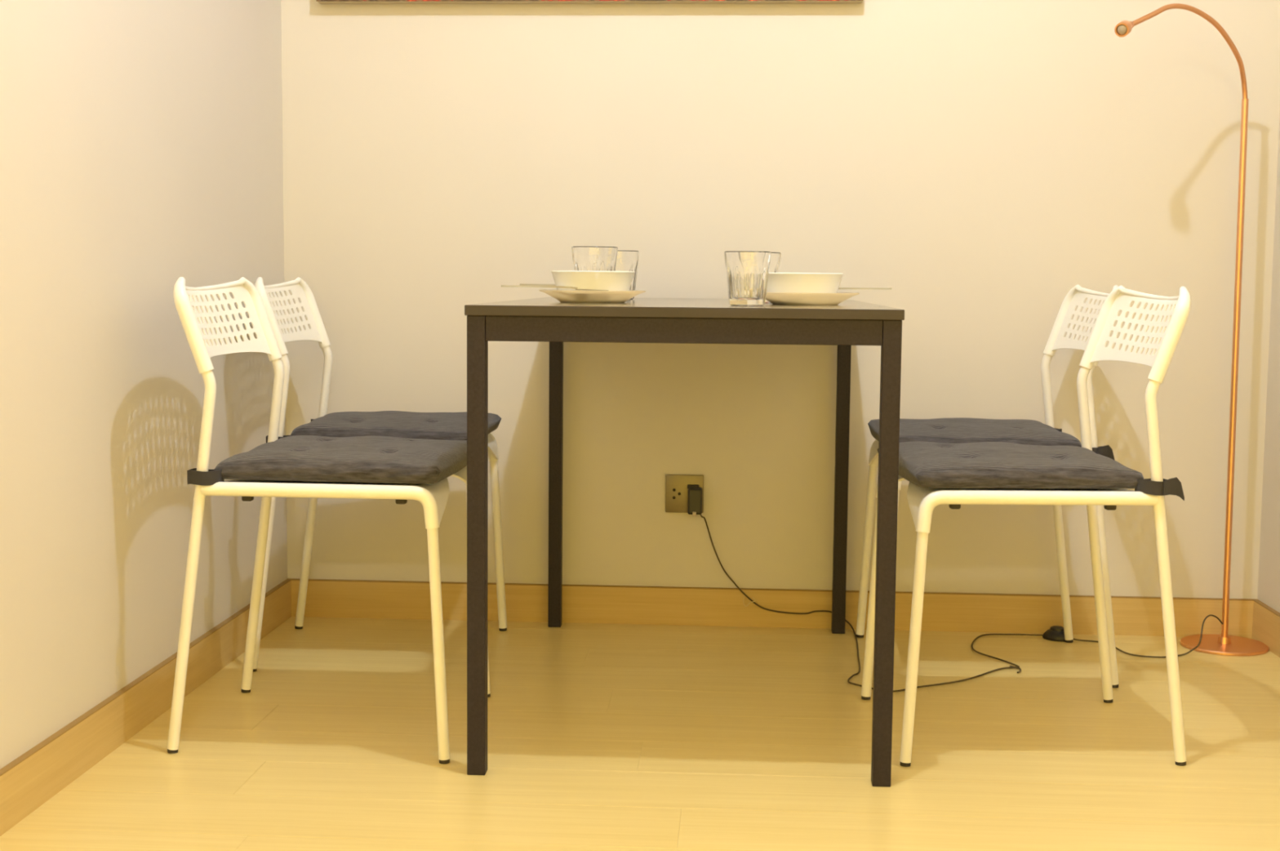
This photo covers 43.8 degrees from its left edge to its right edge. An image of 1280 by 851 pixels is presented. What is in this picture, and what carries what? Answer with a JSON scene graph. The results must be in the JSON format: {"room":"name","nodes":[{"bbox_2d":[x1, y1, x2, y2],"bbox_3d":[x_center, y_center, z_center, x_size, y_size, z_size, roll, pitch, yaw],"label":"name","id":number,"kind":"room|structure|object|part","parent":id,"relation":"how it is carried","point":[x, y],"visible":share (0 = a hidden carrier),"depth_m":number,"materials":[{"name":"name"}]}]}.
{"room":"dining room","nodes":[
{"label":"dining room","id":0,"kind":"room"},
{"bbox_2d":[0,0,287,768],"bbox_3d":[-0.933,-0.711,2.257,0.100,2.650,2.641,1,5,3],"label":"wall","id":1,"kind":"structure","parent":0,"point":[141,140],"depth_m":2.65,"materials":[{"name":"white paint"}]},
{"bbox_2d":[0,579,291,835],"bbox_3d":[-0.889,0.517,2.361,0.012,0.086,2.629,1,5,3],"label":"baseboard","id":2,"kind":"structure","parent":1,"relation":"attached to","point":[35,776],"depth_m":2.63,"materials":[{"name":"brown wood"}]},
{"bbox_2d":[0,616,1279,850],"bbox_3d":[0.158,0.808,0.066,9.500,0.050,7.141,1,5,3],"label":"floor","id":3,"kind":"structure","parent":0,"point":[601,736],"depth_m":2.65,"materials":[{"name":"laminate"}]},
{"bbox_2d":[167,276,490,763],"bbox_3d":[-0.531,0.135,2.762,0.484,0.779,0.428,1,5,4],"label":"dining chair","id":4,"kind":"object","parent":3,"relation":"on","point":[433,497],"visible":0.67,"depth_m":2.59,"materials":[{"name":"white metal"}]},
{"bbox_3d":[-0.739,0.311,2.600,0.072,0.444,0.020,1,5,4],"label":"leg","id":5,"kind":"part","parent":4,"relation":"part of","materials":[{"name":"white metal"}]},
{"bbox_3d":[-0.701,-0.017,2.568,0.038,0.221,0.019,1,5,4],"label":"post","id":6,"kind":"part","parent":4,"relation":"part of","materials":[{"name":"white metal"}]},
{"bbox_3d":[-0.721,-0.178,2.746,0.099,0.155,0.406,1,5,4],"label":"backrest","id":7,"kind":"part","parent":4,"relation":"part of","materials":[{"name":"white plastic"}]},
{"bbox_3d":[-0.713,0.276,2.980,0.072,0.444,0.020,1,5,4],"label":"leg","id":8,"kind":"part","parent":4,"relation":"part of","materials":[{"name":"white metal"}]},
{"bbox_3d":[-0.675,-0.052,2.946,0.038,0.221,0.019,1,5,4],"label":"post","id":9,"kind":"part","parent":4,"relation":"part of","materials":[{"name":"white metal"}]},
{"bbox_2d":[186,435,466,485],"bbox_3d":[-0.509,0.053,2.753,0.419,0.056,0.414,1,5,4],"label":"seat cushion","id":10,"kind":"object","parent":4,"relation":"on","point":[358,459],"visible":0.99,"depth_m":2.58,"materials":[{"name":"grey fabric"}]},
{"bbox_3d":[-0.501,0.110,2.758,0.388,0.069,0.416,1,5,4],"label":"seat","id":11,"kind":"part","parent":4,"relation":"part of","materials":[{"name":"white plastic"}]},
{"bbox_3d":[-0.325,0.345,2.566,0.041,0.390,0.018,3,6,27],"label":"leg","id":12,"kind":"part","parent":4,"relation":"part of","materials":[{"name":"white metal"}]},
{"bbox_3d":[-0.298,0.308,2.964,0.041,0.390,0.018,-1,6,-19],"label":"leg","id":13,"kind":"part","parent":4,"relation":"part of","materials":[{"name":"white metal"}]},
{"bbox_2d":[253,276,506,671],"bbox_3d":[-0.539,0.084,3.313,0.484,0.779,0.428,1,5,1],"label":"dining chair","id":14,"kind":"object","parent":3,"relation":"on","point":[299,288],"visible":0.48,"depth_m":3.46,"materials":[{"name":"white metal"}]},
{"bbox_3d":[-0.740,0.261,3.142,0.072,0.444,0.020,1,5,1],"label":"leg","id":15,"kind":"part","parent":14,"relation":"part of","materials":[{"name":"white metal"}]},
{"bbox_3d":[-0.702,-0.068,3.112,0.038,0.221,0.019,1,5,1],"label":"post","id":16,"kind":"part","parent":14,"relation":"part of","materials":[{"name":"white metal"}]},
{"bbox_3d":[-0.729,-0.228,3.289,0.099,0.155,0.406,1,5,1],"label":"backrest","id":17,"kind":"part","parent":14,"relation":"part of","materials":[{"name":"white plastic"}]},
{"bbox_3d":[-0.729,0.226,3.523,0.072,0.444,0.020,1,5,1],"label":"leg","id":18,"kind":"part","parent":14,"relation":"part of","materials":[{"name":"white metal"}]},
{"bbox_3d":[-0.692,-0.102,3.491,0.038,0.221,0.019,1,5,1],"label":"post","id":19,"kind":"part","parent":14,"relation":"part of","materials":[{"name":"white metal"}]},
{"bbox_2d":[266,410,501,442],"bbox_3d":[-0.517,0.002,3.305,0.419,0.055,0.414,1,5,1],"label":"seat cushion","id":20,"kind":"object","parent":14,"relation":"on","point":[399,424],"visible":0.73,"depth_m":3.15,"materials":[{"name":"grey fabric"}]},
{"bbox_3d":[-0.324,0.293,3.125,0.041,0.390,0.018,3,6,25],"label":"leg","id":21,"kind":"part","parent":14,"relation":"part of","materials":[{"name":"white metal"}]},
{"bbox_3d":[-0.509,0.059,3.310,0.388,0.069,0.416,1,5,1],"label":"seat","id":22,"kind":"part","parent":14,"relation":"part of","materials":[{"name":"white plastic"}]},
{"bbox_3d":[-0.314,0.256,3.524,0.041,0.390,0.018,-2,6,-22],"label":"leg","id":23,"kind":"part","parent":14,"relation":"part of","materials":[{"name":"white metal"}]},
{"bbox_2d":[464,296,904,786],"bbox_3d":[0.096,0.138,3.010,0.670,0.740,1.109,1,5,3],"label":"dining table","id":24,"kind":"object","parent":3,"relation":"on","point":[844,325],"visible":1,"depth_m":2.45,"materials":[{"name":"black laminate"}]},
{"bbox_3d":[-0.255,0.190,2.496,0.028,0.724,0.028,1,5,3],"label":"leg","id":25,"kind":"part","parent":24,"relation":"part of","materials":[{"name":"black metal"}]},
{"bbox_3d":[-0.188,0.092,3.564,0.028,0.724,0.028,1,5,3],"label":"leg","id":26,"kind":"part","parent":24,"relation":"part of","materials":[{"name":"black metal"}]},
{"bbox_2d":[538,289,645,302],"bbox_3d":[-0.083,-0.226,2.792,0.187,0.022,0.187,1,5,3],"label":"dinner plate","id":27,"kind":"object","parent":24,"relation":"on","point":[562,295],"visible":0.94,"depth_m":2.73,"materials":[{"name":"white ceramic"}]},
{"bbox_2d":[520,283,555,285],"bbox_3d":[-0.127,-0.247,2.869,0.180,0.014,0.037,1,5,9],"label":"spoon","id":28,"kind":"object","parent":27,"relation":"on","point":[522,284],"visible":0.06,"depth_m":2.87,"materials":[{"name":"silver metal"}]},
{"bbox_2d":[501,284,608,290],"bbox_3d":[-0.145,-0.234,2.719,0.183,0.008,0.021,0,5,-1],"label":"fork","id":29,"kind":"object","parent":27,"relation":"on","point":[505,286],"visible":0.99,"depth_m":2.71,"materials":[{"name":"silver metal"}]},
{"bbox_3d":[-0.172,-0.236,2.719,0.130,0.005,0.019,2,5,-1],"label":"handle","id":30,"kind":"part","parent":29,"relation":"part of","materials":[{"name":"silver metal"}]},
{"bbox_2d":[551,270,635,290],"bbox_3d":[-0.082,-0.246,2.790,0.148,0.048,0.148,1,5,3],"label":"bowl","id":31,"kind":"object","parent":27,"relation":"on","point":[593,280],"visible":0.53,"depth_m":2.73,"materials":[{"name":"white ceramic"}]},
{"bbox_2d":[571,246,617,271],"bbox_3d":[-0.084,-0.280,2.948,0.086,0.100,0.086,1,5,3],"label":"drinking glass","id":32,"kind":"object","parent":24,"relation":"on","point":[584,258],"visible":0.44,"depth_m":2.91,"materials":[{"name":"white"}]},
{"bbox_2d":[615,249,639,299],"bbox_3d":[-0.045,-0.304,3.225,0.086,0.098,0.086,1,5,3],"label":"drinking glass","id":33,"kind":"object","parent":24,"relation":"on","point":[627,260],"visible":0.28,"depth_m":3.19,"materials":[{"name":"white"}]},
{"bbox_2d":[724,250,771,306],"bbox_3d":[0.174,-0.238,2.589,0.076,0.088,0.076,1,5,3],"label":"drinking glass","id":34,"kind":"object","parent":24,"relation":"on","point":[747,271],"visible":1,"depth_m":2.56,"materials":[{"name":"clear glass"}]},
{"bbox_2d":[764,252,781,302],"bbox_3d":[0.214,-0.270,2.910,0.086,0.092,0.086,1,5,3],"label":"drinking glass","id":35,"kind":"object","parent":24,"relation":"on","point":[775,261],"visible":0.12,"depth_m":2.88,"materials":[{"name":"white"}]},
{"bbox_2d":[765,292,859,305],"bbox_3d":[0.287,-0.221,2.769,0.187,0.022,0.187,1,5,3],"label":"dinner plate","id":36,"kind":"object","parent":24,"relation":"on","point":[775,298],"visible":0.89,"depth_m":2.71,"materials":[{"name":"white ceramic"}]},
{"bbox_2d":[766,272,844,293],"bbox_3d":[0.279,-0.241,2.768,0.148,0.048,0.148,1,5,3],"label":"bowl","id":37,"kind":"object","parent":36,"relation":"on","point":[811,282],"visible":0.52,"depth_m":2.71,"materials":[{"name":"white ceramic"}]},
{"bbox_2d":[838,287,892,289],"bbox_3d":[0.359,-0.240,2.844,0.180,0.011,0.037,-1,6,0],"label":"spoon","id":38,"kind":"object","parent":36,"relation":"on","point":[860,288],"visible":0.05,"depth_m":2.84,"materials":[{"name":"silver metal"}]},
{"bbox_3d":[0.446,0.102,3.526,0.028,0.724,0.028,1,5,3],"label":"leg","id":39,"kind":"part","parent":24,"relation":"part of","materials":[{"name":"black metal"}]},
{"bbox_3d":[0.380,0.200,2.458,0.028,0.724,0.028,1,5,3],"label":"leg","id":40,"kind":"part","parent":24,"relation":"part of","materials":[{"name":"black metal"}]},
{"bbox_2d":[855,284,1119,687],"bbox_3d":[0.713,0.101,3.266,0.484,0.779,0.428,1,5,2],"label":"dining chair","id":41,"kind":"object","parent":3,"relation":"on","point":[1077,295],"visible":0.31,"depth_m":3.41,"materials":[{"name":"white metal"}]},
{"bbox_3d":[0.497,0.267,3.491,0.041,0.390,0.018,3,6,25],"label":"leg","id":42,"kind":"part","parent":41,"relation":"part of","materials":[{"name":"white metal"}]},
{"bbox_3d":[0.683,0.075,3.264,0.388,0.069,0.416,1,5,2],"label":"seat","id":43,"kind":"part","parent":41,"relation":"part of","materials":[{"name":"white plastic"}]},
{"bbox_3d":[0.481,0.304,3.092,0.041,0.390,0.018,-1,6,-21],"label":"leg","id":44,"kind":"part","parent":41,"relation":"part of","materials":[{"name":"white metal"}]},
{"bbox_2d":[867,417,1115,460],"bbox_3d":[0.699,0.022,3.254,0.436,0.063,0.425,1,5,2],"label":"seat cushion","id":45,"kind":"object","parent":41,"relation":"on","point":[949,430],"visible":0.62,"depth_m":3.12,"materials":[{"name":"grey fabric"}]},
{"bbox_3d":[0.881,-0.082,3.433,0.038,0.221,0.019,1,5,2],"label":"post","id":46,"kind":"part","parent":41,"relation":"part of","materials":[{"name":"white metal"}]},
{"bbox_3d":[0.913,0.247,3.463,0.072,0.444,0.020,1,5,2],"label":"leg","id":47,"kind":"part","parent":41,"relation":"part of","materials":[{"name":"white metal"}]},
{"bbox_3d":[0.908,-0.207,3.229,0.099,0.155,0.406,1,5,2],"label":"backrest","id":48,"kind":"part","parent":41,"relation":"part of","materials":[{"name":"white plastic"}]},
{"bbox_3d":[0.865,-0.047,3.055,0.038,0.221,0.019,1,5,2],"label":"post","id":49,"kind":"part","parent":41,"relation":"part of","materials":[{"name":"white metal"}]},
{"bbox_3d":[0.897,0.282,3.082,0.072,0.444,0.020,1,5,2],"label":"leg","id":50,"kind":"part","parent":41,"relation":"part of","materials":[{"name":"white metal"}]},
{"bbox_2d":[916,625,1065,688],"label":"power cord","id":51,"kind":"object","parent":3,"relation":"on","point":[1055,633],"depth_m":3.49,"materials":[{"name":"black plastic"}]},
{"bbox_2d":[1042,625,1065,641],"bbox_3d":[0.920,0.456,3.510,0.063,0.029,0.051,1,5,3],"label":"switch","id":52,"kind":"object","parent":51,"relation":"attached to","point":[1055,633],"depth_m":3.50,"materials":[{"name":"black plastic"}]},
{"bbox_3d":[1.098,0.444,3.411,0.323,0.075,0.153,1,5,3],"label":"cord","id":53,"kind":"part","parent":51,"relation":"part of","materials":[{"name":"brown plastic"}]},
{"bbox_2d":[861,284,1191,766],"bbox_3d":[0.664,0.147,2.759,0.484,0.779,0.428,0,5,-1],"label":"dining chair","id":54,"kind":"object","parent":3,"relation":"on","point":[922,501],"visible":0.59,"depth_m":2.58,"materials":[{"name":"white metal"}]},
{"bbox_3d":[0.437,0.315,2.973,0.041,0.390,0.018,3,6,22],"label":"leg","id":55,"kind":"part","parent":54,"relation":"part of","materials":[{"name":"white metal"}]},
{"bbox_3d":[0.443,0.352,2.574,0.041,0.390,0.018,-2,6,-24],"label":"leg","id":56,"kind":"part","parent":54,"relation":"part of","materials":[{"name":"white metal"}]},
{"bbox_3d":[0.634,0.121,2.757,0.388,0.069,0.416,0,5,-1],"label":"seat","id":57,"kind":"part","parent":54,"relation":"part of","materials":[{"name":"white plastic"}]},
{"bbox_2d":[876,440,1184,500],"bbox_3d":[0.649,0.068,2.746,0.438,0.064,0.426,0,5,-1],"label":"seat cushion","id":58,"kind":"object","parent":54,"relation":"on","point":[930,464],"visible":0.97,"depth_m":2.57,"materials":[{"name":"grey fabric"}]},
{"bbox_3d":[0.822,-0.037,2.936,0.038,0.221,0.019,0,5,-1],"label":"post","id":59,"kind":"part","parent":54,"relation":"part of","materials":[{"name":"white metal"}]},
{"bbox_3d":[0.853,0.292,2.968,0.072,0.444,0.020,0,5,-1],"label":"leg","id":60,"kind":"part","parent":54,"relation":"part of","materials":[{"name":"white metal"}]},
{"bbox_3d":[0.860,-0.162,2.734,0.099,0.155,0.406,0,5,-1],"label":"backrest","id":61,"kind":"part","parent":54,"relation":"part of","materials":[{"name":"white plastic"}]},
{"bbox_3d":[0.827,-0.002,2.557,0.038,0.221,0.019,0,5,-1],"label":"post","id":62,"kind":"part","parent":54,"relation":"part of","materials":[{"name":"white metal"}]},
{"bbox_3d":[0.859,0.328,2.587,0.072,0.444,0.020,0,5,-1],"label":"leg","id":63,"kind":"part","parent":54,"relation":"part of","materials":[{"name":"white metal"}]},
{"bbox_2d":[1114,3,1269,656],"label":"floor lamp","id":64,"kind":"object","parent":3,"relation":"on","point":[1224,643],"depth_m":3.39,"materials":[{"name":"orange metal"}]},
{"bbox_2d":[280,0,1279,599],"bbox_3d":[0.294,-0.819,3.550,2.390,2.650,0.100,1,5,3],"label":"wall","id":65,"kind":"structure","parent":0,"point":[980,162],"depth_m":3.54,"materials":[{"name":"white paint"}]},
{"bbox_2d":[315,0,862,4],"bbox_3d":[-0.111,-1.326,3.461,1.200,0.800,0.033,1,5,3],"label":"wall picture","id":66,"kind":"object","parent":65,"relation":"attached to","point":[321,2],"visible":1,"depth_m":3.49,"materials":[{"name":"beige fabric"}]},
{"bbox_2d":[315,0,862,1],"bbox_3d":[-0.112,-1.325,3.445,1.199,0.799,0.001,1,5,3],"label":"print","id":67,"kind":"object","parent":66,"relation":"attached to","point":[316,0],"depth_m":3.48},
{"bbox_2d":[665,474,703,512],"bbox_3d":[0.101,0.154,3.597,0.086,0.086,0.008,1,5,3],"label":"power outlet","id":68,"kind":"object","parent":65,"relation":"attached to","point":[676,485],"visible":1,"depth_m":3.59,"materials":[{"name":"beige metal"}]},
{"bbox_2d":[668,484,688,502],"bbox_3d":[0.100,0.154,3.595,0.072,0.042,0.003,1,5,3],"label":"socket","id":69,"kind":"object","parent":68,"relation":"attached to","point":[677,493],"depth_m":3.59,"materials":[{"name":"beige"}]},
{"bbox_2d":[687,484,831,613],"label":"power cord","id":70,"kind":"object","parent":68,"relation":"attached to","point":[695,491],"depth_m":3.57,"materials":[{"name":"black plastic"}]},
{"bbox_3d":[0.500,0.354,3.303,0.773,0.262,0.552,1,5,3],"label":"cord","id":71,"kind":"part","parent":70,"relation":"part of","materials":[{"name":"brown plastic"}]},
{"bbox_2d":[285,577,1258,638],"bbox_3d":[0.279,0.413,3.608,2.190,0.086,0.012,1,5,3],"label":"baseboard","id":72,"kind":"structure","parent":65,"relation":"attached to","point":[325,597],"depth_m":3.60,"materials":[{"name":"brown wood"}]},
{"bbox_2d":[1257,114,1279,612],"bbox_3d":[1.352,-0.676,2.119,0.100,2.650,2.641,1,5,3],"label":"wall","id":73,"kind":"structure","parent":0,"point":[1268,579],"depth_m":3.46,"materials":[{"name":"white paint"}]},
{"bbox_2d":[1252,600,1279,657],"bbox_3d":[1.284,0.550,2.230,0.012,0.086,2.629,1,5,3],"label":"baseboard","id":74,"kind":"structure","parent":73,"relation":"attached to","point":[1266,620],"depth_m":3.44,"materials":[{"name":"brown wood"}]}
]}

